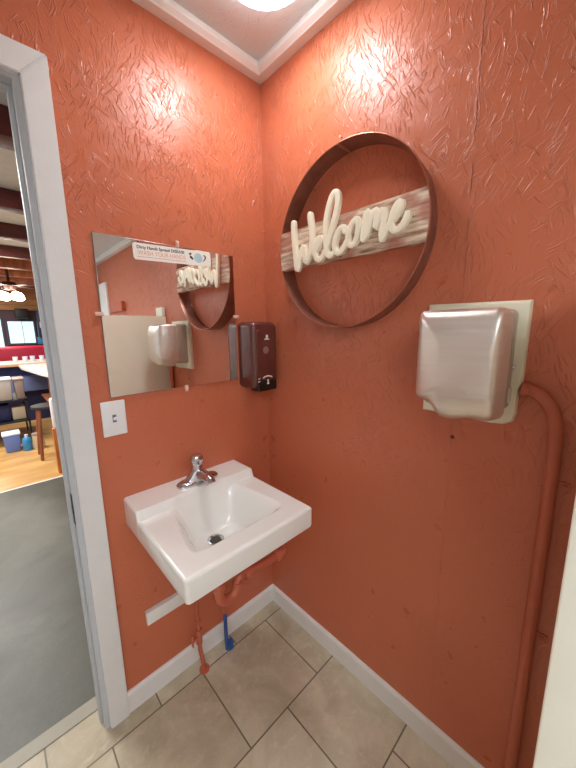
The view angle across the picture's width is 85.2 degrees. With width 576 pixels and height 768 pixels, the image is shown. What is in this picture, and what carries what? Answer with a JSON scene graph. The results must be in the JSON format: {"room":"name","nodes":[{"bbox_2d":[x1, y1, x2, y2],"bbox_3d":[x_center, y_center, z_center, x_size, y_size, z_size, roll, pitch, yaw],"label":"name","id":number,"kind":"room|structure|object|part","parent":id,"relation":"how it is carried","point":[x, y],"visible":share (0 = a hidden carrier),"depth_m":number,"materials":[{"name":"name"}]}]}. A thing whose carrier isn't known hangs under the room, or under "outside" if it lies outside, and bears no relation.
{"room":"public restroom","nodes":[
{"label":"public restroom","id":0,"kind":"room"},
{"bbox_2d":[0,93,28,247],"bbox_3d":[-2.054,-1.575,2.506,6.000,0.080,4.425,-10,14,-43],"label":"ceiling","id":1,"kind":"structure","parent":0,"point":[9,178],"depth_m":2.31,"materials":[{"name":"grey paint"}]},
{"bbox_2d":[0,104,14,150],"bbox_3d":[-1.302,-1.341,1.749,6.000,0.140,0.160,-10,14,-43],"label":"ceiling beam","id":2,"kind":"structure","parent":1,"relation":"attached to","point":[6,138],"depth_m":1.56,"materials":[{"name":"brown wood"}]},
{"bbox_2d":[0,187,23,214],"bbox_3d":[-2.120,-1.478,2.595,6.000,0.140,0.130,-10,14,-43],"label":"ceiling beam","id":3,"kind":"structure","parent":1,"relation":"attached to","point":[10,200],"depth_m":2.47,"materials":[{"name":"brown wood"}]},
{"bbox_2d":[0,222,27,242],"bbox_3d":[-2.831,-1.598,3.331,6.000,0.140,0.130,-10,14,-43],"label":"ceiling beam","id":4,"kind":"structure","parent":1,"relation":"attached to","point":[8,231],"depth_m":3.25,"materials":[{"name":"brown wood"}]},
{"bbox_2d":[0,244,30,259],"bbox_3d":[-3.580,-1.724,4.105,6.000,0.140,0.100,-10,14,-43],"label":"ceiling beam","id":5,"kind":"structure","parent":1,"relation":"attached to","point":[6,251],"depth_m":4.07,"materials":[{"name":"brown wood"}]},
{"bbox_2d":[0,288,37,310],"bbox_3d":[-6.725,-2.042,7.399,6.000,0.570,0.080,-10,14,-43],"label":"wall header","id":6,"kind":"structure","parent":0,"point":[30,302],"depth_m":7.62,"materials":[{"name":"brown wood"}]},
{"bbox_2d":[14,308,28,318],"bbox_3d":[-6.434,-1.695,7.568,0.240,0.240,0.160,-10,14,-43],"label":"wall box","id":7,"kind":"object","parent":6,"relation":"attached to","point":[19,313],"visible":1,"depth_m":7.51,"materials":[{"name":"black paint"}]},
{"bbox_2d":[35,311,41,336],"bbox_3d":[-6.078,-1.515,7.901,0.400,0.640,0.220,-10,14,-43],"label":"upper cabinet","id":8,"kind":"object","parent":6,"relation":"attached to","point":[36,312],"visible":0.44,"depth_m":7.71,"materials":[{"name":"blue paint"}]},
{"bbox_2d":[0,310,42,346],"bbox_3d":[-6.774,-1.102,7.631,6.000,2.500,0.100,-10,14,-43],"label":"wall","id":9,"kind":"structure","parent":0,"point":[5,314],"depth_m":7.58,"materials":[{"name":"paint"}]},
{"bbox_2d":[0,317,6,346],"bbox_3d":[-6.917,-1.191,7.369,0.380,0.750,0.055,-10,14,-43],"label":"window","id":10,"kind":"structure","parent":9,"relation":"in","point":[2,333],"depth_m":7.46,"materials":[{"name":"glass"}]},
{"bbox_3d":[-6.903,-1.188,7.354,0.300,0.670,0.013,-10,14,-43],"label":"pane","id":11,"kind":"part","parent":10,"relation":"part of","materials":[{"name":"white glass"}]},
{"bbox_2d":[5,320,37,344],"bbox_3d":[-6.543,-1.271,7.707,0.560,0.600,0.070,-10,14,-43],"label":"window","id":12,"kind":"structure","parent":9,"relation":"in","point":[19,332],"depth_m":7.68,"materials":[{"name":"glass"}]},
{"bbox_2d":[37,337,42,343],"bbox_3d":[-6.197,-1.120,8.045,0.360,0.175,0.100,-10,14,-43],"label":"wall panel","id":13,"kind":"object","parent":9,"relation":"attached to","point":[40,339],"visible":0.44,"depth_m":7.92,"materials":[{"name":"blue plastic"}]},
{"bbox_2d":[0,417,95,762],"bbox_3d":[-3.628,0.696,4.620,6.000,0.076,8.960,-10,14,-43],"label":"floor","id":14,"kind":"structure","parent":0,"point":[46,675],"depth_m":1.64,"materials":[{"name":"grey concrete"}]},
{"bbox_2d":[1,429,20,452],"bbox_3d":[-3.320,0.690,3.769,0.167,0.224,0.212,-10,14,-43],"label":"storage bin","id":15,"kind":"object","parent":14,"relation":"on","point":[11,439],"visible":1,"depth_m":3.71,"materials":[{"name":"blue plastic"}]},
{"bbox_3d":[-3.321,0.589,3.752,0.167,0.020,0.212,-10,14,-43],"label":"lid","id":16,"kind":"part","parent":15,"relation":"part of","materials":[{"name":"white plastic"}]},
{"bbox_2d":[0,392,32,441],"bbox_3d":[-3.768,0.465,4.069,0.610,0.574,0.700,-10,14,-43],"label":"storage shelf","id":17,"kind":"object","parent":14,"relation":"on","point":[14,397],"visible":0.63,"depth_m":3.99,"materials":[{"name":"black metal"}]},
{"bbox_2d":[0,403,10,421],"bbox_3d":[-3.747,0.357,4.003,0.280,0.198,0.400,-10,14,-43],"label":"crate","id":18,"kind":"object","parent":17,"relation":"on","point":[5,415],"visible":0.78,"depth_m":3.92,"materials":[{"name":"blue paint"}]},
{"bbox_2d":[0,376,12,400],"bbox_3d":[-3.583,0.061,3.916,0.207,0.270,0.292,-10,14,-43],"label":"storage bin","id":19,"kind":"object","parent":17,"relation":"on","point":[5,382],"visible":1,"depth_m":3.85,"materials":[{"name":"grey plastic"}]},
{"bbox_3d":[-3.585,-0.062,3.894,0.207,0.020,0.292,-10,14,-43],"label":"lid","id":20,"kind":"part","parent":19,"relation":"part of","materials":[{"name":"white plastic"}]},
{"bbox_2d":[11,376,24,398],"bbox_3d":[-3.462,0.044,4.031,0.112,0.260,0.292,-10,14,-43],"label":"storage bin","id":21,"kind":"object","parent":17,"relation":"on","point":[18,381],"visible":1,"depth_m":3.94,"materials":[{"name":"beige plastic"}]},
{"bbox_3d":[-3.464,-0.074,4.010,0.112,0.020,0.292,-10,14,-43],"label":"lid","id":22,"kind":"part","parent":21,"relation":"part of","materials":[{"name":"beige plastic"}]},
{"bbox_2d":[11,404,26,419],"bbox_3d":[-3.514,0.359,4.087,0.130,0.158,0.200,-10,14,-43],"label":"cardboard box","id":23,"kind":"object","parent":17,"relation":"on","point":[18,411],"visible":1,"depth_m":4.02,"materials":[{"name":"beige cardboard"}]},
{"bbox_3d":[-3.320,0.467,4.026,0.020,0.574,0.020,-10,14,-43],"label":"leg","id":24,"kind":"part","parent":17,"relation":"part of","materials":[{"name":"black paint"}]},
{"bbox_2d":[0,345,45,360],"bbox_3d":[-5.125,-0.169,6.162,1.550,1.134,0.610,-10,14,-43],"label":"bench","id":25,"kind":"object","parent":14,"relation":"on","point":[6,353],"visible":0.06,"depth_m":6.16,"materials":[{"name":"red plastic"}]},
{"bbox_2d":[0,359,50,419],"bbox_3d":[-4.465,0.125,5.035,3.300,0.929,0.880,-10,14,-43],"label":"countertop","id":26,"kind":"structure","parent":14,"relation":"on","point":[35,385],"depth_m":4.95,"materials":[{"name":"white laminate"}]},
{"bbox_2d":[0,359,45,364],"bbox_3d":[-4.499,-0.318,4.986,3.300,0.040,0.800,-10,14,-43],"label":"countertop","id":27,"kind":"structure","parent":26,"relation":"on","point":[36,360],"depth_m":5.03,"materials":[{"name":"white laminate"}]},
{"bbox_2d":[22,356,27,361],"bbox_3d":[-4.305,-0.409,5.130,0.072,0.085,0.071,-10,14,-43],"label":"cup","id":28,"kind":"object","parent":26,"relation":"on","point":[25,358],"visible":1,"depth_m":5.11,"materials":[{"name":"white ceramic"}]},
{"bbox_2d":[10,375,48,391],"bbox_3d":[-4.226,0.018,4.759,3.100,0.220,0.180,-10,14,-43],"label":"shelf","id":29,"kind":"object","parent":26,"relation":"attached to","point":[31,382],"depth_m":4.89,"materials":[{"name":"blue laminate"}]},
{"bbox_2d":[22,434,32,450],"bbox_3d":[-3.142,0.701,3.775,0.092,0.194,0.092,-10,14,-43],"label":"jug","id":30,"kind":"object","parent":14,"relation":"on","point":[27,444],"visible":1,"depth_m":3.75,"materials":[{"name":"blue plastic"}]},
{"bbox_2d":[0,475,62,492],"bbox_3d":[-2.186,0.937,3.127,6.000,0.080,0.020,-10,14,-43],"label":"trim","id":31,"kind":"structure","parent":14,"relation":"on","point":[62,475],"depth_m":2.92,"materials":[{"name":"white paint"}]},
{"bbox_2d":[18,363,50,401],"bbox_3d":[-2.981,0.193,4.556,1.220,0.919,1.870,-10,14,-43],"label":"table","id":32,"kind":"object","parent":14,"relation":"on","point":[40,369],"depth_m":4.21,"materials":[{"name":"white laminate"}]},
{"bbox_2d":[18,363,47,376],"bbox_3d":[-2.987,-0.244,4.478,1.220,0.030,1.870,-10,14,-43],"label":"countertop","id":33,"kind":"structure","parent":32,"relation":"on","point":[40,369],"depth_m":4.23,"materials":[{"name":"white laminate"}]},
{"bbox_2d":[41,393,49,401],"bbox_3d":[-2.867,0.129,4.466,0.960,0.025,0.700,-10,14,-43],"label":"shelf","id":34,"kind":"object","parent":32,"relation":"attached to","point":[46,396],"depth_m":4.21,"materials":[{"name":"brown wood"}]},
{"bbox_2d":[31,431,45,449],"bbox_3d":[-3.051,0.687,3.833,0.120,0.199,0.119,-10,14,-43],"label":"canister","id":35,"kind":"object","parent":14,"relation":"on","point":[34,435],"visible":0.56,"depth_m":3.79,"materials":[{"name":"beige paint"}]},
{"bbox_2d":[30,402,49,460],"bbox_3d":[-2.719,0.524,3.595,0.310,0.598,0.308,-10,14,-43],"label":"bar stool","id":36,"kind":"object","parent":14,"relation":"on","point":[41,406],"visible":0.55,"depth_m":3.45,"materials":[{"name":"black paint"}]},
{"bbox_3d":[-2.869,0.540,3.603,0.092,0.567,0.032,0,10,5],"label":"leg","id":37,"kind":"part","parent":36,"relation":"part of","materials":[{"name":"brown wood"}]},
{"bbox_3d":[-2.723,0.245,3.546,0.310,0.032,0.308,-10,14,-43],"label":"seat","id":38,"kind":"part","parent":36,"relation":"part of","materials":[{"name":"black paint"}]},
{"bbox_3d":[-2.720,0.565,3.450,0.032,0.567,0.092,-1,10,-2],"label":"leg","id":39,"kind":"part","parent":36,"relation":"part of","materials":[{"name":"brown wood"}]},
{"bbox_2d":[52,427,61,472],"bbox_3d":[-2.288,0.659,3.166,0.103,0.464,0.080,-10,14,-43],"label":"wood post","id":40,"kind":"object","parent":14,"relation":"on","point":[54,432],"visible":0.44,"depth_m":3.11,"materials":[{"name":"orange wood"}]},
{"bbox_2d":[49,398,55,427],"bbox_3d":[-2.287,0.282,3.105,0.098,0.300,0.100,-10,14,-43],"label":"folded towel","id":41,"kind":"object","parent":40,"relation":"on","point":[50,399],"visible":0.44,"depth_m":3.05,"materials":[{"name":"white fabric"}]},
{"bbox_2d":[0,0,272,690],"bbox_3d":[-0.873,0.083,0.767,2.320,2.385,0.075,-10,14,-43],"label":"wall","id":42,"kind":"structure","parent":0,"point":[159,139],"depth_m":1.06,"materials":[{"name":"paint"}]},
{"bbox_2d":[0,34,129,728],"bbox_3d":[-0.979,0.251,0.681,0.966,2.086,0.099,-10,14,-43],"label":"door frame","id":43,"kind":"structure","parent":42,"relation":"in","point":[24,72],"depth_m":0.90,"materials":[{"name":"grey paint"}]},
{"bbox_3d":[-0.965,-0.738,0.478,0.962,0.069,0.020,-10,14,-43],"label":"casing","id":44,"kind":"part","parent":43,"relation":"part of","materials":[{"name":"white paint"}]},
{"bbox_3d":[-0.673,0.391,0.979,0.004,0.100,0.022,-10,14,-43],"label":"strike plate","id":45,"kind":"part","parent":43,"relation":"part of","materials":[{"name":"metal"}]},
{"bbox_2d":[100,399,127,437],"bbox_3d":[-0.558,0.112,1.010,0.071,0.115,0.020,-10,14,-43],"label":"light switch","id":46,"kind":"object","parent":42,"relation":"attached to","point":[113,413],"visible":1,"depth_m":1.01,"materials":[{"name":"white plastic"}]},
{"bbox_2d":[91,231,238,397],"bbox_3d":[-0.392,-0.232,1.119,0.519,0.530,0.014,-10,14,-43],"label":"wall mirror","id":47,"kind":"object","parent":42,"relation":"attached to","point":[166,326],"visible":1,"depth_m":1.08,"materials":[{"name":"clear glass"}]},
{"bbox_2d":[132,242,210,266],"bbox_3d":[-0.391,-0.445,1.085,0.278,0.059,0.001,-10,14,-43],"label":"sticker","id":48,"kind":"object","parent":47,"relation":"attached to","point":[141,251],"visible":1,"depth_m":1.07,"materials":[{"name":"white paper"}]},
{"bbox_2d":[145,592,184,625],"bbox_3d":[-0.457,0.859,1.229,0.193,0.052,0.020,-10,14,-43],"label":"board","id":49,"kind":"object","parent":42,"relation":"attached to","point":[172,602],"visible":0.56,"depth_m":1.20,"materials":[{"name":"white paint"}]},
{"bbox_2d":[132,0,259,84],"bbox_3d":[-0.890,-1.059,0.479,2.200,0.035,0.047,-10,14,-43],"label":"trim","id":50,"kind":"structure","parent":42,"relation":"attached to","point":[170,12],"depth_m":1.04,"materials":[{"name":"white paint"}]},
{"bbox_2d":[127,584,272,712],"bbox_3d":[-0.335,1.132,1.397,0.720,0.086,0.012,-10,14,-43],"label":"baseboard","id":51,"kind":"structure","parent":42,"relation":"attached to","point":[141,692],"depth_m":1.32,"materials":[{"name":"white paint"}]},
{"bbox_2d":[124,460,311,604],"bbox_3d":[-0.237,0.479,1.073,0.454,0.191,0.456,-10,14,-43],"label":"sink","id":52,"kind":"object","parent":42,"relation":"attached to","point":[200,537],"visible":0.96,"depth_m":1.02,"materials":[{"name":"white ceramic"}]},
{"bbox_2d":[176,453,217,489],"bbox_3d":[-0.310,0.317,1.140,0.162,0.108,0.144,-10,14,-43],"label":"faucet","id":53,"kind":"object","parent":52,"relation":"on","point":[197,475],"visible":1,"depth_m":1.14,"materials":[{"name":"silver metal"}]},
{"bbox_3d":[-0.340,0.288,1.165,0.049,0.060,0.049,-10,14,-43],"label":"handle","id":54,"kind":"part","parent":53,"relation":"part of","materials":[{"name":"silver metal"}]},
{"bbox_3d":[-0.303,0.337,1.135,0.035,0.044,0.122,-10,14,-43],"label":"spout","id":55,"kind":"part","parent":53,"relation":"part of","materials":[{"name":"silver metal"}]},
{"bbox_2d":[212,545,286,605],"bbox_3d":[-0.199,0.663,1.295,0.372,0.256,0.237,-10,14,-43],"label":"trap","id":56,"kind":"object","parent":52,"relation":"attached to","point":[222,599],"visible":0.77,"depth_m":1.18,"materials":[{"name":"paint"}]},
{"bbox_3d":[-0.169,0.715,1.340,0.282,0.053,0.226,-10,14,-43],"label":"waste arm","id":57,"kind":"part","parent":56,"relation":"part of","materials":[{"name":"paint"}]},
{"bbox_2d":[237,322,276,391],"bbox_3d":[-0.123,-0.115,1.332,0.134,0.293,0.107,-10,14,-43],"label":"soap dispenser","id":58,"kind":"object","parent":42,"relation":"attached to","point":[256,340],"visible":1,"depth_m":1.29,"materials":[{"name":"brown plastic"}]},
{"bbox_2d":[19,601,452,767],"bbox_3d":[0.090,1.456,0.003,2.320,0.080,2.835,-10,14,-43],"label":"floor","id":59,"kind":"structure","parent":0,"point":[278,698],"depth_m":1.13,"materials":[{"name":"beige tile"}]},
{"bbox_2d":[0,696,97,767],"bbox_3d":[-1.020,1.306,0.929,0.810,0.084,0.055,-10,14,-43],"label":"trim","id":60,"kind":"structure","parent":59,"relation":"on","point":[55,732],"depth_m":1.09,"materials":[{"name":"white wood"}]},
{"bbox_2d":[191,600,209,673],"bbox_3d":[-0.364,0.843,1.238,0.070,0.713,0.042,-10,14,-43],"label":"supply pipe","id":61,"kind":"object","parent":59,"relation":"on","point":[204,668],"visible":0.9,"depth_m":1.25,"materials":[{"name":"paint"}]},
{"bbox_2d":[222,590,233,650],"bbox_3d":[-0.278,0.828,1.317,0.068,0.713,0.031,-10,14,-43],"label":"supply pipe","id":62,"kind":"object","parent":59,"relation":"on","point":[229,643],"visible":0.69,"depth_m":1.36,"materials":[{"name":"blue paint"}]},
{"bbox_3d":[-0.254,1.149,1.385,0.024,0.046,0.020,-10,14,-43],"label":"valve handle","id":63,"kind":"part","parent":62,"relation":"part of","materials":[{"name":"blue paint"}]},
{"bbox_2d":[533,496,575,767],"bbox_3d":[0.526,0.528,0.525,0.500,1.553,0.124,-10,14,-43],"label":"wall","id":64,"kind":"structure","parent":59,"relation":"on","point":[556,739],"depth_m":0.35,"materials":[{"name":"beige paint"}]},
{"bbox_2d":[173,0,319,60],"bbox_3d":[0.057,-0.956,-0.512,2.440,0.080,2.945,-10,14,-43],"label":"ceiling","id":65,"kind":"structure","parent":0,"point":[255,32],"depth_m":1.02,"materials":[{"name":"white paint"}]},
{"bbox_2d":[239,0,293,10],"bbox_3d":[-0.063,-1.126,0.828,0.270,0.048,0.270,-10,14,-43],"label":"ceiling light","id":66,"kind":"object","parent":65,"relation":"attached to","point":[264,5],"visible":1,"depth_m":0.93,"materials":[{"name":"white plastic"}]},
{"bbox_2d":[245,0,286,7],"bbox_3d":[-0.062,-1.103,0.832,0.208,0.002,0.208,-10,14,-43],"label":"diffuser","id":67,"kind":"object","parent":66,"relation":"attached to","point":[250,3],"depth_m":0.92,"materials":[{"name":"white plastic"}]},
{"bbox_2d":[260,0,575,767],"bbox_3d":[0.898,0.104,0.505,0.120,2.385,2.750,-10,14,-43],"label":"wall","id":68,"kind":"structure","parent":0,"point":[415,554],"depth_m":0.91,"materials":[{"name":"paint"}]},
{"bbox_2d":[258,0,353,84],"bbox_3d":[0.390,-1.115,0.690,0.047,0.035,1.500,-10,14,-43],"label":"trim","id":69,"kind":"structure","parent":68,"relation":"attached to","point":[323,12],"depth_m":1.04,"materials":[{"name":"white paint"}]},
{"bbox_2d":[280,132,437,327],"bbox_3d":[0.184,-0.462,1.007,0.085,0.555,0.564,-10,14,-43],"label":"welcome sign","id":70,"kind":"object","parent":68,"relation":"attached to","point":[409,219],"visible":1,"depth_m":0.95,"materials":[{"name":"wood"}]},
{"bbox_2d":[273,584,484,767],"bbox_3d":[0.293,1.148,1.252,0.012,0.086,1.089,-10,14,-43],"label":"baseboard","id":71,"kind":"structure","parent":68,"relation":"attached to","point":[448,749],"depth_m":1.18,"materials":[{"name":"white paint"}]},
{"bbox_2d":[416,300,533,423],"bbox_3d":[0.415,-0.046,0.758,0.196,0.303,0.230,-10,14,-43],"label":"dryer","id":72,"kind":"object","parent":68,"relation":"attached to","point":[472,357],"visible":1,"depth_m":0.68,"materials":[{"name":"grey metal"}]},
{"bbox_2d":[504,382,570,767],"bbox_3d":[0.600,0.624,0.810,0.033,1.264,0.108,-10,14,-43],"label":"conduit pipe","id":73,"kind":"object","parent":68,"relation":"attached to","point":[550,484],"visible":1,"depth_m":0.75,"materials":[{"name":"metal"}]},
{"bbox_3d":[-5.169,-2.099,5.729,6.000,0.080,4.600,-10,14,-43],"label":"plank","id":74,"kind":"object","parent":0,"visible":0},
{"bbox_2d":[0,258,32,270],"bbox_3d":[-4.250,-1.837,4.798,6.000,0.140,0.140,-10,14,-43],"label":"ceiling beam","id":75,"kind":"structure","parent":74,"relation":"attached to","point":[5,263],"depth_m":4.79,"materials":[{"name":"brown wood"}]},
{"bbox_2d":[0,269,33,278],"bbox_3d":[-4.871,-1.941,5.441,6.000,0.140,0.140,-10,14,-43],"label":"ceiling beam","id":76,"kind":"structure","parent":74,"relation":"attached to","point":[12,273],"depth_m":5.49,"materials":[{"name":"brown wood"}]},
{"bbox_2d":[0,276,33,283],"bbox_3d":[-5.561,-2.057,6.155,6.000,0.140,0.140,-10,14,-43],"label":"ceiling beam","id":77,"kind":"structure","parent":74,"relation":"attached to","point":[12,279],"depth_m":6.25,"materials":[{"name":"brown wood"}]},
{"bbox_2d":[0,269,34,300],"bbox_3d":[-4.659,-1.683,5.213,1.102,0.575,1.061,-10,14,-43],"label":"ceiling fan","id":78,"kind":"object","parent":74,"relation":"hanging from","point":[6,285],"visible":0.94,"depth_m":5.15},
{"bbox_3d":[-4.671,-1.446,5.109,0.150,0.145,0.148,-10,14,-43],"label":"lamp shade","id":79,"kind":"part","parent":78,"relation":"part of","materials":[{"name":"white glass"}]},
{"bbox_3d":[-4.755,-1.474,5.271,0.150,0.145,0.148,-10,14,-43],"label":"lamp shade","id":80,"kind":"part","parent":78,"relation":"part of","materials":[{"name":"white glass"}]},
{"bbox_3d":[-4.636,-1.825,5.168,0.039,0.280,0.040,-10,14,-43],"label":"rod","id":81,"kind":"part","parent":78,"relation":"part of","materials":[{"name":"brown metal"}]},
{"bbox_3d":[-4.633,-1.633,5.202,0.220,0.150,0.220,-10,14,-43],"label":"motor","id":82,"kind":"part","parent":78,"relation":"part of","materials":[{"name":"brown metal"}]},
{"bbox_3d":[-4.507,-1.463,5.192,0.150,0.145,0.148,-10,14,-43],"label":"lamp shade","id":83,"kind":"part","parent":78,"relation":"part of","materials":[{"name":"white glass"}]},
{"bbox_3d":[-4.307,-1.625,5.155,0.460,0.010,0.130,1,10,8],"label":"blade","id":84,"kind":"part","parent":78,"relation":"part of","materials":[{"name":"brown wood"}]},
{"bbox_2d":[0,284,34,289],"bbox_3d":[-6.252,-2.173,6.869,6.000,0.140,0.140,-10,14,-43],"label":"ceiling beam","id":85,"kind":"structure","parent":74,"relation":"attached to","point":[17,284],"depth_m":7.11,"materials":[{"name":"brown wood"}]}
]}

